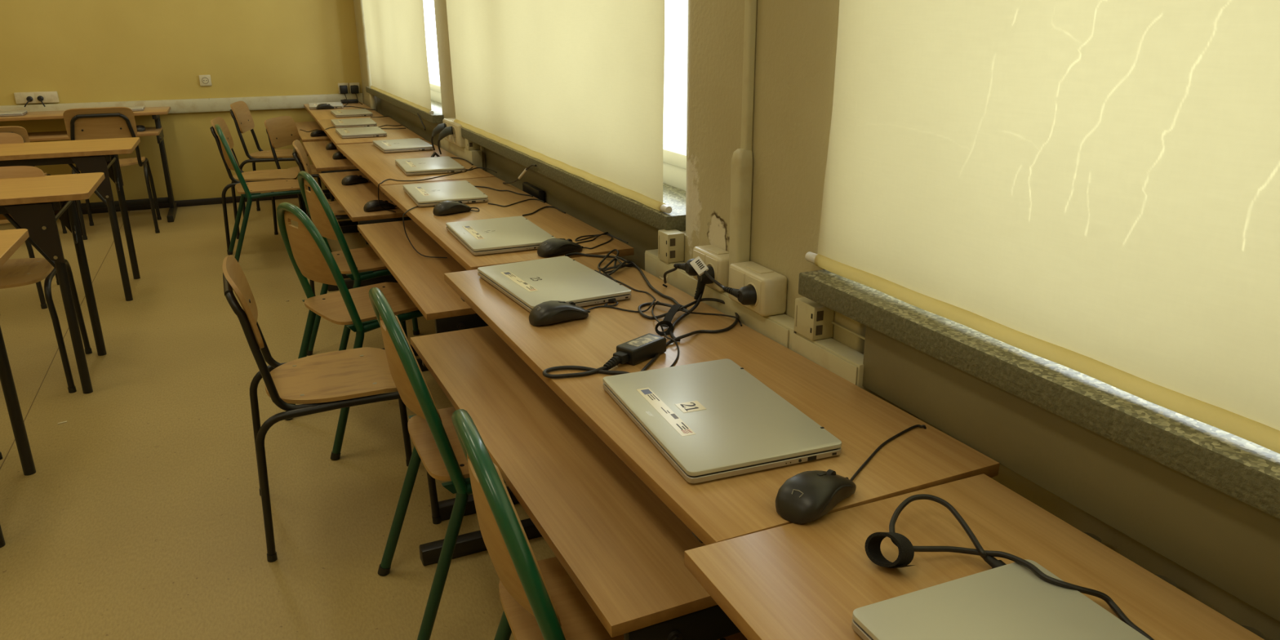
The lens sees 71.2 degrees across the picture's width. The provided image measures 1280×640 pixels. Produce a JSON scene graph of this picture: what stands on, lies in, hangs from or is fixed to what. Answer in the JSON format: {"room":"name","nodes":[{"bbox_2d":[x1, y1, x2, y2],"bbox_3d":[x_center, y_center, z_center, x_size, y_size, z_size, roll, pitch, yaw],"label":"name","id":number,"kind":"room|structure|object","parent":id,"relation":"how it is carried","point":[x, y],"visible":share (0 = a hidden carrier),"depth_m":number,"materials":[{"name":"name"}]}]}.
{"room":"computer lab","nodes":[
{"label":"computer lab","id":0,"kind":"room"},
{"bbox_2d":[0,0,362,203],"bbox_3d":[-4.233,-2.246,6.201,5.200,3.050,0.120,-8,20,-22],"label":"wall","id":1,"kind":"structure","parent":0,"point":[81,51],"depth_m":6.67,"materials":[{"name":"yellow paint"}]},
{"bbox_2d":[13,91,59,103],"bbox_3d":[-4.266,-1.573,6.320,0.260,0.078,0.032,-8,20,-22],"label":"box","id":2,"kind":"object","parent":1,"relation":"attached to","point":[49,96],"visible":1,"depth_m":6.31,"materials":[{"name":"plastic"}]},
{"bbox_2d":[22,93,35,103],"bbox_3d":[-4.302,-1.563,6.291,0.066,0.070,0.004,-8,20,-22],"label":"socket","id":3,"kind":"object","parent":2,"relation":"attached to","point":[24,95],"depth_m":6.29,"materials":[{"name":"plastic"}]},
{"bbox_2d":[34,92,47,102],"bbox_3d":[-4.238,-1.572,6.317,0.066,0.070,0.004,-8,20,-22],"label":"socket","id":4,"kind":"object","parent":2,"relation":"attached to","point":[44,95],"depth_m":6.32,"materials":[{"name":"plastic"}]},
{"bbox_2d":[0,93,363,113],"bbox_3d":[-4.220,-1.488,6.367,4.348,0.098,0.036,-8,20,-22],"label":"cable trunking","id":5,"kind":"object","parent":1,"relation":"attached to","point":[277,102],"visible":0.62,"depth_m":6.75,"materials":[{"name":"white plastic"}]},
{"bbox_2d":[198,75,211,85],"bbox_3d":[-3.268,-1.801,6.718,0.080,0.080,0.014,-8,20,-22],"label":"wall socket","id":6,"kind":"object","parent":1,"relation":"attached to","point":[205,80],"visible":1,"depth_m":6.71,"materials":[{"name":"plastic"}]},
{"bbox_2d":[82,189,329,214],"bbox_3d":[-4.354,-0.778,6.547,4.650,0.048,0.022,-8,20,-22],"label":"baseboard","id":7,"kind":"structure","parent":1,"relation":"attached to","point":[228,199],"depth_m":6.91,"materials":[{"name":"black"}]},
{"bbox_2d":[0,197,555,639],"bbox_3d":[-2.205,0.689,2.356,5.200,0.120,10.080,-8,20,-22],"label":"floor","id":8,"kind":"structure","parent":0,"point":[140,516],"depth_m":2.75,"materials":[{"name":"beige laminate"}]},
{"bbox_2d":[0,228,35,547],"bbox_3d":[-2.289,0.251,2.280,1.300,0.760,0.524,-8,20,-22],"label":"folding table","id":9,"kind":"object","parent":8,"relation":"on","point":[11,240],"visible":1,"depth_m":2.69,"materials":[{"name":"brown wood"}]},
{"bbox_2d":[0,132,59,308],"bbox_3d":[-3.238,-0.485,4.427,0.439,0.816,0.500,-8,20,-22],"label":"chair","id":10,"kind":"object","parent":8,"relation":"on","point":[5,137],"visible":0.16,"depth_m":4.42,"materials":[{"name":"brown wood"}]},
{"bbox_2d":[0,125,66,233],"bbox_3d":[-3.971,-0.857,5.650,0.408,0.758,0.465,-8,20,-22],"label":"chair","id":11,"kind":"object","parent":8,"relation":"on","point":[20,131],"visible":0.09,"depth_m":5.42,"materials":[{"name":"brown wood"}]},
{"bbox_2d":[0,165,92,393],"bbox_3d":[-2.448,-0.147,3.409,0.433,0.804,0.493,-8,20,-22],"label":"chair","id":12,"kind":"object","parent":8,"relation":"on","point":[15,273],"visible":0.46,"depth_m":3.41,"materials":[{"name":"brown wood"}]},
{"bbox_2d":[0,172,106,394],"bbox_3d":[-2.668,-0.081,3.285,1.300,0.760,0.524,-8,20,-22],"label":"folding table","id":13,"kind":"object","parent":8,"relation":"on","point":[35,205],"visible":1,"depth_m":3.28,"materials":[{"name":"metal"}]},
{"bbox_2d":[0,210,129,469],"bbox_3d":[-2.400,0.204,3.626,0.016,0.001,7.238,-8,20,-22],"label":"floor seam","id":14,"kind":"structure","parent":8,"relation":"attached to","point":[129,211],"depth_m":3.54,"materials":[{"name":"brown"}]},
{"bbox_2d":[0,137,140,301],"bbox_3d":[-3.163,-0.457,4.428,1.300,0.760,0.524,-8,20,-22],"label":"folding table","id":15,"kind":"object","parent":8,"relation":"on","point":[98,155],"visible":0.95,"depth_m":4.39,"materials":[{"name":"brown wood"}]},
{"bbox_2d":[0,106,177,222],"bbox_3d":[-3.986,-1.058,6.258,1.338,0.754,0.589,-8,20,-22],"label":"computer desk","id":16,"kind":"object","parent":8,"relation":"on","point":[155,112],"visible":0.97,"depth_m":6.33,"materials":[{"name":"brown wood"}]},
{"bbox_2d":[0,110,27,116],"bbox_3d":[-4.365,-1.389,6.031,0.364,0.022,0.238,-9,20,-25],"label":"laptop","id":17,"kind":"object","parent":16,"relation":"on","point":[15,113],"visible":1,"depth_m":6.00,"materials":[{"name":"silver metal"}]},
{"bbox_2d":[27,126,162,142],"bbox_3d":[-3.969,-1.269,6.143,1.202,0.018,0.442,-8,20,-22],"label":"shelf","id":18,"kind":"object","parent":16,"relation":"attached to","point":[154,131],"depth_m":6.14,"materials":[{"name":"brown wood"}]},
{"bbox_2d":[97,105,144,111],"bbox_3d":[-3.714,-1.491,6.323,0.364,0.022,0.238,-9,20,-24],"label":"laptop","id":19,"kind":"object","parent":16,"relation":"on","point":[140,108],"visible":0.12,"depth_m":6.35,"materials":[{"name":"silver metal"}]},
{"bbox_2d":[62,106,161,239],"bbox_3d":[-3.549,-1.020,6.011,0.450,0.835,0.512,-9,20,-24],"label":"chair","id":20,"kind":"object","parent":8,"relation":"on","point":[104,122],"visible":0.72,"depth_m":5.76,"materials":[{"name":"brown wood"}]},
{"bbox_2d":[209,116,308,253],"bbox_3d":[-2.356,-0.866,5.594,0.484,0.789,0.425,-5,19,-15],"label":"chair","id":21,"kind":"object","parent":8,"relation":"on","point":[277,174],"visible":0.66,"depth_m":5.51,"materials":[{"name":"brown wood"}]},
{"bbox_2d":[214,124,311,262],"bbox_3d":[-2.197,-0.752,5.243,0.498,0.800,0.434,-9,20,-25],"label":"chair","id":22,"kind":"object","parent":8,"relation":"on","point":[249,190],"visible":0.9,"depth_m":5.09,"materials":[{"name":"brown wood"}]},
{"bbox_2d":[230,101,322,216],"bbox_3d":[-2.608,-1.157,6.440,0.498,0.812,0.437,-3,19,-9],"label":"chair","id":23,"kind":"object","parent":8,"relation":"on","point":[241,114],"visible":0.78,"depth_m":6.31,"materials":[{"name":"brown wood"}]},
{"bbox_2d":[264,115,333,235],"bbox_3d":[-2.187,-0.974,5.984,0.458,0.746,0.402,2,19,8],"label":"chair","id":24,"kind":"object","parent":8,"relation":"on","point":[282,131],"visible":0.47,"depth_m":5.90,"materials":[{"name":"brown wood"}]},
{"bbox_2d":[292,139,350,296],"bbox_3d":[-1.521,-0.552,4.670,0.469,0.766,0.412,-6,19,-18],"label":"chair","id":25,"kind":"object","parent":8,"relation":"on","point":[304,164],"visible":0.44,"depth_m":4.52,"materials":[{"name":"brown wood"}]},
{"bbox_2d":[222,254,441,562],"bbox_3d":[-0.846,0.188,2.459,0.458,0.746,0.402,-9,20,-23],"label":"chair","id":26,"kind":"object","parent":8,"relation":"on","point":[341,379],"visible":0.93,"depth_m":2.37,"materials":[{"name":"brown wood"}]},
{"bbox_2d":[294,102,383,226],"bbox_3d":[-2.218,-1.161,6.556,0.559,0.738,1.338,-8,20,-22],"label":"computer desk","id":27,"kind":"object","parent":8,"relation":"on","point":[317,114],"visible":0.2,"depth_m":6.24,"materials":[{"name":"brown wood"}]},
{"bbox_2d":[294,121,330,142],"bbox_3d":[-2.260,-1.375,6.467,0.420,0.018,1.202,-8,20,-22],"label":"shelf","id":28,"kind":"object","parent":27,"relation":"attached to","point":[304,136],"depth_m":6.33,"materials":[{"name":"brown wood"}]},
{"bbox_2d":[308,102,343,109],"bbox_3d":[-2.354,-1.608,6.697,0.238,0.022,0.364,-7,19,-19],"label":"laptop","id":29,"kind":"object","parent":27,"relation":"on","point":[335,104],"visible":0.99,"depth_m":6.63,"materials":[{"name":"silver metal"}]},
{"bbox_2d":[330,108,373,117],"bbox_3d":[-1.973,-1.414,6.107,0.238,0.022,0.364,-8,20,-22],"label":"laptop","id":30,"kind":"object","parent":27,"relation":"on","point":[361,112],"visible":1,"depth_m":6.00,"materials":[{"name":"silver metal"}]},
{"bbox_2d":[276,202,423,460],"bbox_3d":[-0.937,-0.027,3.036,0.498,0.800,0.434,-16,24,-38],"label":"chair","id":31,"kind":"object","parent":8,"relation":"on","point":[310,256],"visible":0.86,"depth_m":2.86,"materials":[{"name":"brown wood"}]},
{"bbox_2d":[297,170,419,355],"bbox_3d":[-1.096,-0.218,3.612,0.498,0.800,0.434,-12,22,-31],"label":"chair","id":32,"kind":"object","parent":8,"relation":"on","point":[360,264],"visible":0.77,"depth_m":3.42,"materials":[{"name":"green metal"}]},
{"bbox_2d":[302,116,424,278],"bbox_3d":[-1.685,-0.776,5.386,0.589,0.738,1.338,-8,20,-22],"label":"computer desk","id":33,"kind":"object","parent":8,"relation":"on","point":[322,159],"visible":0.21,"depth_m":5.04,"materials":[{"name":"brown wood"}]},
{"bbox_2d":[302,140,357,171],"bbox_3d":[-1.729,-0.989,5.295,0.442,0.018,1.202,-8,20,-22],"label":"shelf","id":34,"kind":"object","parent":33,"relation":"attached to","point":[322,159],"depth_m":4.98,"materials":[{"name":"brown wood"}]},
{"bbox_2d":[330,117,377,128],"bbox_3d":[-1.761,-1.211,5.492,0.238,0.022,0.364,-8,20,-21],"label":"laptop","id":35,"kind":"object","parent":33,"relation":"on","point":[366,122],"visible":1,"depth_m":5.40,"materials":[{"name":"silver metal"}]},
{"bbox_2d":[335,126,386,138],"bbox_3d":[-1.567,-1.052,5.010,0.238,0.022,0.364,-8,20,-22],"label":"laptop","id":36,"kind":"object","parent":33,"relation":"on","point":[366,131],"visible":1,"depth_m":4.91,"materials":[{"name":"silver metal"}]},
{"bbox_2d":[360,0,377,111],"bbox_3d":[-2.006,-2.350,6.465,0.048,3.050,0.048,-8,20,-22],"label":"pipe","id":37,"kind":"object","parent":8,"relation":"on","point":[373,104],"visible":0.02,"depth_m":6.59,"materials":[{"name":"white plastic"}]},
{"bbox_2d":[319,139,494,355],"bbox_3d":[-1.129,-0.380,4.182,0.589,0.738,1.338,-9,20,-23],"label":"computer desk","id":38,"kind":"object","parent":8,"relation":"on","point":[376,166],"visible":0.35,"depth_m":3.93,"materials":[{"name":"brown wood"}]},
{"bbox_2d":[341,174,368,185],"bbox_3d":[-1.343,-0.666,4.222,0.067,0.040,0.133,17,25,42],"label":"computer mouse","id":39,"kind":"object","parent":38,"relation":"on","point":[353,179],"visible":1,"depth_m":4.19,"materials":[{"name":"black plastic"}]},
{"bbox_2d":[319,170,408,222],"bbox_3d":[-1.173,-0.592,4.091,0.442,0.018,1.202,-9,20,-23],"label":"shelf","id":40,"kind":"object","parent":38,"relation":"attached to","point":[353,198],"depth_m":3.87,"materials":[{"name":"brown wood"}]},
{"bbox_2d":[363,200,396,211],"bbox_3d":[-1.051,-0.467,3.617,0.133,0.040,0.067,-12,22,-32],"label":"computer mouse","id":41,"kind":"object","parent":38,"relation":"on","point":[373,205],"visible":0.92,"depth_m":3.59,"materials":[{"name":"black plastic"}]},
{"bbox_2d":[372,137,433,152],"bbox_3d":[-1.186,-0.872,4.460,0.238,0.022,0.364,-8,20,-23],"label":"laptop","id":42,"kind":"object","parent":38,"relation":"on","point":[414,144],"visible":0.99,"depth_m":4.39,"materials":[{"name":"silver metal"}]},
{"bbox_2d":[377,167,472,212],"bbox_3d":[-0.842,-0.522,3.626,0.117,0.132,0.491,16,25,41],"label":"cable","id":43,"kind":"object","parent":38,"relation":"on","point":[471,167],"visible":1,"depth_m":3.51,"materials":[{"name":"black plastic"}]},
{"bbox_2d":[395,155,464,175],"bbox_3d":[-0.900,-0.659,3.812,0.238,0.022,0.364,-8,20,-21],"label":"laptop","id":44,"kind":"object","parent":38,"relation":"on","point":[434,165],"visible":1,"depth_m":3.74,"materials":[{"name":"silver metal"}]},
{"bbox_2d":[431,123,445,150],"bbox_3d":[-0.965,-0.875,4.276,0.089,0.133,0.042,4,19,12],"label":"plug","id":45,"kind":"object","parent":38,"relation":"on","point":[439,127],"visible":0.95,"depth_m":4.25,"materials":[{"name":"grey plastic"}]},
{"bbox_2d":[437,126,453,154],"bbox_3d":[-0.905,-0.832,4.146,0.089,0.133,0.042,4,19,12],"label":"plug","id":46,"kind":"object","parent":38,"relation":"on","point":[447,131],"visible":1,"depth_m":4.12,"materials":[{"name":"grey plastic"}]},
{"bbox_2d":[368,287,506,639],"bbox_3d":[-0.356,0.294,2.059,0.498,0.800,0.434,-8,20,-23],"label":"chair","id":47,"kind":"object","parent":8,"relation":"on","point":[432,432],"visible":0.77,"depth_m":1.87,"materials":[{"name":"green metal"}]},
{"bbox_2d":[357,177,634,520],"bbox_3d":[-0.563,0.005,3.014,0.589,0.738,1.338,-9,20,-23],"label":"computer desk","id":48,"kind":"object","parent":8,"relation":"on","point":[421,277],"visible":0.36,"depth_m":2.75,"materials":[{"name":"brown wood"}]},
{"bbox_2d":[357,219,476,319],"bbox_3d":[-0.607,-0.208,2.923,0.442,0.018,1.202,-9,20,-23],"label":"shelf","id":49,"kind":"object","parent":48,"relation":"attached to","point":[421,277],"depth_m":2.78,"materials":[{"name":"brown wood"}]},
{"bbox_2d":[402,205,447,258],"bbox_3d":[-0.707,-0.288,2.917,0.124,0.130,0.248,-6,19,-15],"label":"cable","id":50,"kind":"object","parent":48,"relation":"on","point":[417,206],"visible":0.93,"depth_m":2.90,"materials":[{"name":"black plastic"}]},
{"bbox_2d":[402,180,488,207],"bbox_3d":[-0.699,-0.452,3.187,0.238,0.022,0.364,-8,20,-21],"label":"laptop","id":51,"kind":"object","parent":48,"relation":"on","point":[427,194],"visible":0.99,"depth_m":3.13,"materials":[{"name":"silver metal"}]},
{"bbox_2d":[432,200,471,215],"bbox_3d":[-0.606,-0.369,2.904,0.133,0.040,0.067,-16,24,-38],"label":"computer mouse","id":52,"kind":"object","parent":48,"relation":"on","point":[445,207],"visible":1,"depth_m":2.87,"materials":[{"name":"black plastic"}]},
{"bbox_2d":[445,216,555,255],"bbox_3d":[-0.400,-0.244,2.556,0.238,0.022,0.364,-8,20,-22],"label":"laptop","id":53,"kind":"object","parent":48,"relation":"on","point":[513,233],"visible":0.95,"depth_m":2.51,"materials":[{"name":"silver metal"}]},
{"bbox_2d":[522,182,543,200],"bbox_3d":[-0.396,-0.463,3.315,0.022,0.068,0.200,-8,20,-22],"label":"power adapter","id":54,"kind":"object","parent":48,"relation":"on","point":[528,188],"visible":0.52,"depth_m":3.28,"materials":[{"name":"black plastic"}]},
{"bbox_2d":[537,238,583,257],"bbox_3d":[-0.209,-0.199,2.384,0.133,0.040,0.067,-13,22,-34],"label":"computer mouse","id":55,"kind":"object","parent":48,"relation":"on","point":[553,246],"visible":1,"depth_m":2.35,"materials":[{"name":"black plastic"}]},
{"bbox_2d":[574,232,628,248],"bbox_3d":[-0.126,-0.224,2.505,0.154,0.010,0.150,-8,20,-22],"label":"lead","id":56,"kind":"object","parent":48,"relation":"on","point":[608,233],"visible":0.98,"depth_m":2.54,"materials":[{"name":"black"}]},
{"bbox_2d":[451,408,747,639],"bbox_3d":[-0.048,0.498,1.438,0.498,0.800,0.434,-7,20,-20],"label":"chair","id":57,"kind":"object","parent":8,"relation":"on","point":[540,600],"visible":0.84,"depth_m":1.23,"materials":[{"name":"green metal"}]},
{"bbox_2d":[409,253,999,639],"bbox_3d":[-0.050,0.401,1.811,0.589,0.738,1.338,-9,20,-24],"label":"computer desk","id":58,"kind":"object","parent":8,"relation":"on","point":[618,517],"visible":0.67,"depth_m":1.43,"materials":[{"name":"brown wood"}]},
{"bbox_2d":[477,256,631,312],"bbox_3d":[-0.207,-0.087,2.077,0.238,0.022,0.364,-10,21,-27],"label":"laptop","id":59,"kind":"object","parent":58,"relation":"on","point":[529,283],"visible":0.98,"depth_m":2.04,"materials":[{"name":"silver metal"}]},
{"bbox_2d":[528,300,590,325],"bbox_3d":[-0.163,-0.020,1.846,0.133,0.040,0.067,-11,21,-28],"label":"computer mouse","id":60,"kind":"object","parent":58,"relation":"on","point":[552,312],"visible":1,"depth_m":1.82,"materials":[{"name":"black plastic"}]},
{"bbox_2d":[409,325,717,637],"bbox_3d":[-0.094,0.189,1.719,0.442,0.018,1.202,-9,20,-24],"label":"shelf","id":61,"kind":"object","parent":58,"relation":"attached to","point":[621,546],"depth_m":1.43,"materials":[{"name":"brown wood"}]},
{"bbox_2d":[597,248,638,282],"bbox_3d":[-0.053,-0.137,2.223,0.103,0.024,0.248,-2,18,-4],"label":"cable bundle","id":62,"kind":"object","parent":58,"relation":"on","point":[621,264],"visible":0.98,"depth_m":2.23,"materials":[{"name":"black"}]},
{"bbox_2d":[586,270,655,312],"bbox_3d":[-0.040,-0.073,2.045,0.152,0.015,0.343,0,18,1],"label":"lead","id":63,"kind":"object","parent":58,"relation":"on","point":[651,295],"visible":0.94,"depth_m":1.93,"materials":[{"name":"black"}]},
{"bbox_2d":[564,252,687,309],"bbox_3d":[-0.011,-0.111,2.156,0.100,0.016,0.556,-12,21,-30],"label":"charging cable","id":64,"kind":"object","parent":58,"relation":"on","point":[650,286],"visible":0.92,"depth_m":2.21,"materials":[{"name":"black plastic"}]},
{"bbox_2d":[542,297,738,378],"bbox_3d":[0.028,0.028,1.718,0.229,0.032,0.496,8,20,23],"label":"charger","id":65,"kind":"object","parent":58,"relation":"on","point":[639,349],"visible":0.96,"depth_m":1.62,"materials":[{"name":"black plastic"}]},
{"bbox_2d":[659,275,667,287],"bbox_3d":[0.059,-0.090,2.072,0.021,0.022,0.029,-8,20,-22],"label":"tie","id":66,"kind":"object","parent":58,"relation":"on","point":[662,279],"visible":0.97,"depth_m":2.07,"materials":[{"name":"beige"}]},
{"bbox_2d":[669,266,714,342],"bbox_3d":[0.101,-0.040,1.824,0.045,0.088,0.261,7,20,20],"label":"plug","id":67,"kind":"object","parent":58,"relation":"on","point":[703,279],"visible":0.83,"depth_m":1.90,"materials":[{"name":"black plastic"}]},
{"bbox_2d":[651,301,742,367],"bbox_3d":[0.120,0.025,1.740,0.178,0.019,0.385,-1,18,-2],"label":"lead","id":68,"kind":"object","parent":58,"relation":"on","point":[656,302],"visible":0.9,"depth_m":1.84,"materials":[{"name":"black"}]},
{"bbox_2d":[602,358,841,484],"bbox_3d":[0.111,0.144,1.378,0.238,0.022,0.364,-7,20,-20],"label":"laptop","id":69,"kind":"object","parent":58,"relation":"on","point":[714,420],"visible":1,"depth_m":1.33,"materials":[{"name":"silver metal"}]},
{"bbox_2d":[648,394,688,430],"bbox_3d":[0.041,0.139,1.361,0.011,0.001,0.139,-7,20,-20],"label":"print","id":70,"kind":"object","parent":69,"relation":"on","point":[674,419],"depth_m":1.36,"materials":[{"name":"white paper"}]},
{"bbox_2d":[775,469,856,524],"bbox_3d":[0.229,0.213,1.137,0.067,0.040,0.133,17,25,42],"label":"computer mouse","id":71,"kind":"object","parent":58,"relation":"on","point":[806,496],"visible":1,"depth_m":1.10,"materials":[{"name":"black plastic"}]},
{"bbox_2d":[849,424,926,480],"bbox_3d":[0.345,0.233,1.283,0.026,0.110,0.239,15,24,39],"label":"cable","id":72,"kind":"object","parent":58,"relation":"on","point":[887,441],"visible":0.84,"depth_m":1.29,"materials":[{"name":"black plastic"}]},
{"bbox_2d":[684,473,1264,639],"bbox_3d":[0.469,0.788,0.635,0.589,0.738,1.338,-8,20,-22],"label":"computer desk","id":73,"kind":"object","parent":8,"relation":"on","point":[792,581],"visible":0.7,"depth_m":1.01,"materials":[{"name":"brown wood"}]},
{"bbox_2d":[851,559,1149,639],"bbox_3d":[0.390,0.339,0.785,0.238,0.022,0.364,-8,20,-21],"label":"laptop","id":74,"kind":"object","parent":73,"relation":"on","point":[1008,602],"visible":0.85,"depth_m":0.89,"materials":[{"name":"silver metal"}]},
{"bbox_2d":[864,493,1154,639],"bbox_3d":[0.417,0.267,0.968,0.313,0.044,0.152,13,23,35],"label":"charging cable","id":75,"kind":"object","parent":73,"relation":"on","point":[873,543],"visible":0.95,"depth_m":1.00,"materials":[{"name":"black plastic"}]},
{"bbox_2d":[353,0,1279,639],"bbox_3d":[-0.080,-1.127,2.745,0.370,3.050,9.880,-8,20,-22],"label":"wall","id":76,"kind":"structure","parent":0,"point":[796,46],"depth_m":1.72,"materials":[{"name":"beige paint"}]},
{"bbox_2d":[362,0,433,114],"bbox_3d":[-1.518,-2.010,5.399,0.050,1.320,2.220,-8,20,-22],"label":"roller blind","id":77,"kind":"object","parent":76,"relation":"attached to","point":[395,30],"visible":1,"depth_m":5.26,"materials":[{"name":"beige fabric"}]},
{"bbox_2d":[365,80,444,123],"bbox_3d":[-1.458,-2.278,5.431,0.260,1.882,2.520,-8,20,-22],"label":"window","id":78,"kind":"structure","parent":76,"relation":"in","point":[437,117],"depth_m":5.27,"materials":[{"name":"white glass"}]},
{"bbox_2d":[380,98,441,147],"bbox_3d":[-1.420,-1.109,5.748,0.100,0.538,2.328,-8,20,-22],"label":"trim","id":79,"kind":"structure","parent":76,"relation":"attached to","point":[401,116],"depth_m":5.61,"materials":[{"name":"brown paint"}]},
{"bbox_2d":[442,117,465,147],"bbox_3d":[-0.853,-0.879,4.182,0.071,0.104,0.340,-8,20,-22],"label":"box","id":80,"kind":"object","parent":76,"relation":"attached to","point":[456,139],"visible":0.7,"depth_m":4.09,"materials":[{"name":"plastic"}]},
{"bbox_2d":[442,120,451,142],"bbox_3d":[-0.914,-0.897,4.241,0.004,0.089,0.160,-8,20,-22],"label":"socket","id":81,"kind":"object","parent":80,"relation":"attached to","point":[447,122],"depth_m":4.22,"materials":[{"name":"plastic"}]},
{"bbox_2d":[450,123,459,146],"bbox_3d":[-0.849,-0.851,4.099,0.004,0.089,0.160,-8,20,-22],"label":"socket","id":82,"kind":"object","parent":80,"relation":"attached to","point":[455,138],"depth_m":4.08,"materials":[{"name":"plastic"}]},
{"bbox_2d":[440,137,483,169],"bbox_3d":[-0.855,-0.794,4.249,0.047,0.100,0.670,-8,20,-22],"label":"cable trunking","id":83,"kind":"object","parent":76,"relation":"attached to","point":[474,157],"visible":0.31,"depth_m":4.06,"materials":[{"name":"white plastic"}]},
{"bbox_2d":[464,137,479,150],"bbox_3d":[-0.750,-0.802,3.987,0.052,0.080,0.066,-8,20,-22],"label":"socket","id":84,"kind":"object","parent":76,"relation":"attached to","point":[469,145],"visible":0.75,"depth_m":3.97,"materials":[{"name":"white plastic"}]},
{"bbox_2d":[484,147,659,270],"bbox_3d":[-0.235,-0.266,3.191,0.105,0.538,2.027,-8,20,-22],"label":"radiator","id":85,"kind":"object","parent":76,"relation":"attached to","point":[641,236],"depth_m":2.88,"materials":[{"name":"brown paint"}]},
{"bbox_2d":[461,127,686,231],"bbox_3d":[-0.310,-1.464,2.958,0.260,1.882,2.409,-8,20,-22],"label":"window","id":86,"kind":"structure","parent":76,"relation":"in","point":[674,159],"depth_m":2.51,"materials":[{"name":"white glass"}]},
{"bbox_2d":[445,0,671,213],"bbox_3d":[-0.390,-1.211,2.967,0.050,1.315,2.315,-8,20,-22],"label":"roller blind","id":87,"kind":"object","parent":86,"relation":"attached to","point":[575,87],"visible":1,"depth_m":2.67,"materials":[{"name":"beige fabric"}]},
{"bbox_2d":[657,229,684,262],"bbox_3d":[0.075,-0.179,2.157,0.046,0.070,0.058,-8,20,-22],"label":"socket","id":88,"kind":"object","parent":76,"relation":"attached to","point":[670,242],"visible":1,"depth_m":2.14,"materials":[{"name":"white plastic"}]},
{"bbox_2d":[693,244,728,292],"bbox_3d":[0.164,-0.115,1.952,0.056,0.076,0.130,-8,20,-22],"label":"box","id":89,"kind":"object","parent":76,"relation":"attached to","point":[717,258],"visible":0.48,"depth_m":1.91,"materials":[{"name":"plastic"}]},
{"bbox_2d":[663,258,697,284],"bbox_3d":[0.091,-0.106,2.006,0.032,0.082,0.131,-12,22,-31],"label":"plug","id":90,"kind":"object","parent":89,"relation":"attached to","point":[686,267],"visible":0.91,"depth_m":1.96,"materials":[{"name":"black plastic"}]},
{"bbox_2d":[693,249,705,279],"bbox_3d":[0.131,-0.119,1.968,0.004,0.062,0.055,-8,20,-22],"label":"socket","id":91,"kind":"object","parent":89,"relation":"attached to","point":[701,253],"depth_m":1.96,"materials":[{"name":"plastic"}]},
{"bbox_2d":[705,255,718,288],"bbox_3d":[0.154,-0.102,1.918,0.004,0.062,0.055,-8,20,-22],"label":"socket","id":92,"kind":"object","parent":89,"relation":"attached to","point":[710,260],"depth_m":1.90,"materials":[{"name":"plastic"}]},
{"bbox_2d":[728,0,756,287],"bbox_3d":[0.201,-1.111,1.543,0.036,2.200,0.037,-8,20,-22],"label":"conduit","id":93,"kind":"object","parent":76,"relation":"attached to","point":[741,179],"visible":0.91,"depth_m":1.79,"materials":[{"name":"white plastic"}]},
{"bbox_2d":[728,261,786,316],"bbox_3d":[0.234,-0.065,1.796,0.061,0.080,0.140,-8,20,-22],"label":"box","id":94,"kind":"object","parent":76,"relation":"attached to","point":[770,286],"visible":0.85,"depth_m":1.75,"materials":[{"name":"plastic"}]},
{"bbox_2d":[689,256,756,305],"bbox_3d":[0.167,-0.080,1.805,0.032,0.065,0.188,-12,22,-32],"label":"plug","id":95,"kind":"object","parent":94,"relation":"attached to","point":[747,295],"visible":1,"depth_m":1.76,"materials":[{"name":"black plastic"}]},
{"bbox_2d":[695,259,704,269],"bbox_3d":[0.124,-0.115,1.851,0.008,0.017,0.024,-11,21,-29],"label":"print","id":96,"kind":"object","parent":95,"relation":"on","point":[700,264],"depth_m":1.85,"materials":[{"name":"white paper"}]},
{"bbox_2d":[728,266,744,305],"bbox_3d":[0.197,-0.070,1.813,0.004,0.066,0.060,-8,20,-22],"label":"socket","id":97,"kind":"object","parent":94,"relation":"attached to","point":[736,274],"depth_m":1.81,"materials":[{"name":"plastic"}]},
{"bbox_2d":[744,274,761,313],"bbox_3d":[0.222,-0.051,1.758,0.004,0.066,0.060,-8,20,-22],"label":"socket","id":98,"kind":"object","parent":94,"relation":"attached to","point":[754,280],"depth_m":1.74,"materials":[{"name":"plastic"}]},
{"bbox_2d":[644,248,875,395],"bbox_3d":[0.207,-0.013,1.901,0.044,0.086,0.882,-8,20,-22],"label":"cable trunking","id":99,"kind":"object","parent":76,"relation":"attached to","point":[843,361],"visible":0.47,"depth_m":1.72,"materials":[{"name":"white plastic"}]},
{"bbox_2d":[793,297,834,340],"bbox_3d":[0.318,-0.004,1.634,0.046,0.064,0.064,-8,20,-22],"label":"socket","id":100,"kind":"object","parent":76,"relation":"attached to","point":[813,320],"visible":0.86,"depth_m":1.61,"materials":[{"name":"white plastic"}]},
{"bbox_2d":[831,321,865,339],"bbox_3d":[0.386,0.030,1.533,0.004,0.010,0.258,-8,20,-22],"label":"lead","id":101,"kind":"object","parent":100,"relation":"attached to","point":[833,322],"visible":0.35,"depth_m":1.57,"materials":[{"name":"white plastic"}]},
{"bbox_2d":[798,269,1279,519],"bbox_3d":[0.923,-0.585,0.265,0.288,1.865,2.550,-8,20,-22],"label":"windowsill","id":102,"kind":"structure","parent":76,"relation":"in","point":[1248,472],"depth_m":1.09,"materials":[{"name":"grey stone"}]},
{"bbox_2d":[804,0,1279,453],"bbox_3d":[0.821,-0.362,0.354,0.050,1.293,2.500,-8,20,-22],"label":"roller blind","id":103,"kind":"object","parent":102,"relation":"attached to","point":[1091,188],"visible":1,"depth_m":1.08,"materials":[{"name":"beige fabric"}]},
{"bbox_2d":[862,325,1279,622],"bbox_3d":[0.929,0.377,0.518,0.182,0.120,2.335,-8,20,-22],"label":"radiator","id":104,"kind":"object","parent":76,"relation":"attached to","point":[1228,542],"depth_m":1.10,"materials":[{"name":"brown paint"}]},
{"bbox_2d":[1083,532,1266,639],"bbox_3d":[0.879,0.756,0.755,0.107,0.520,1.470,-8,20,-22],"label":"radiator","id":105,"kind":"object","parent":76,"relation":"attached to","point":[1255,631],"visible":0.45,"depth_m":1.17,"materials":[{"name":"beige metal"}]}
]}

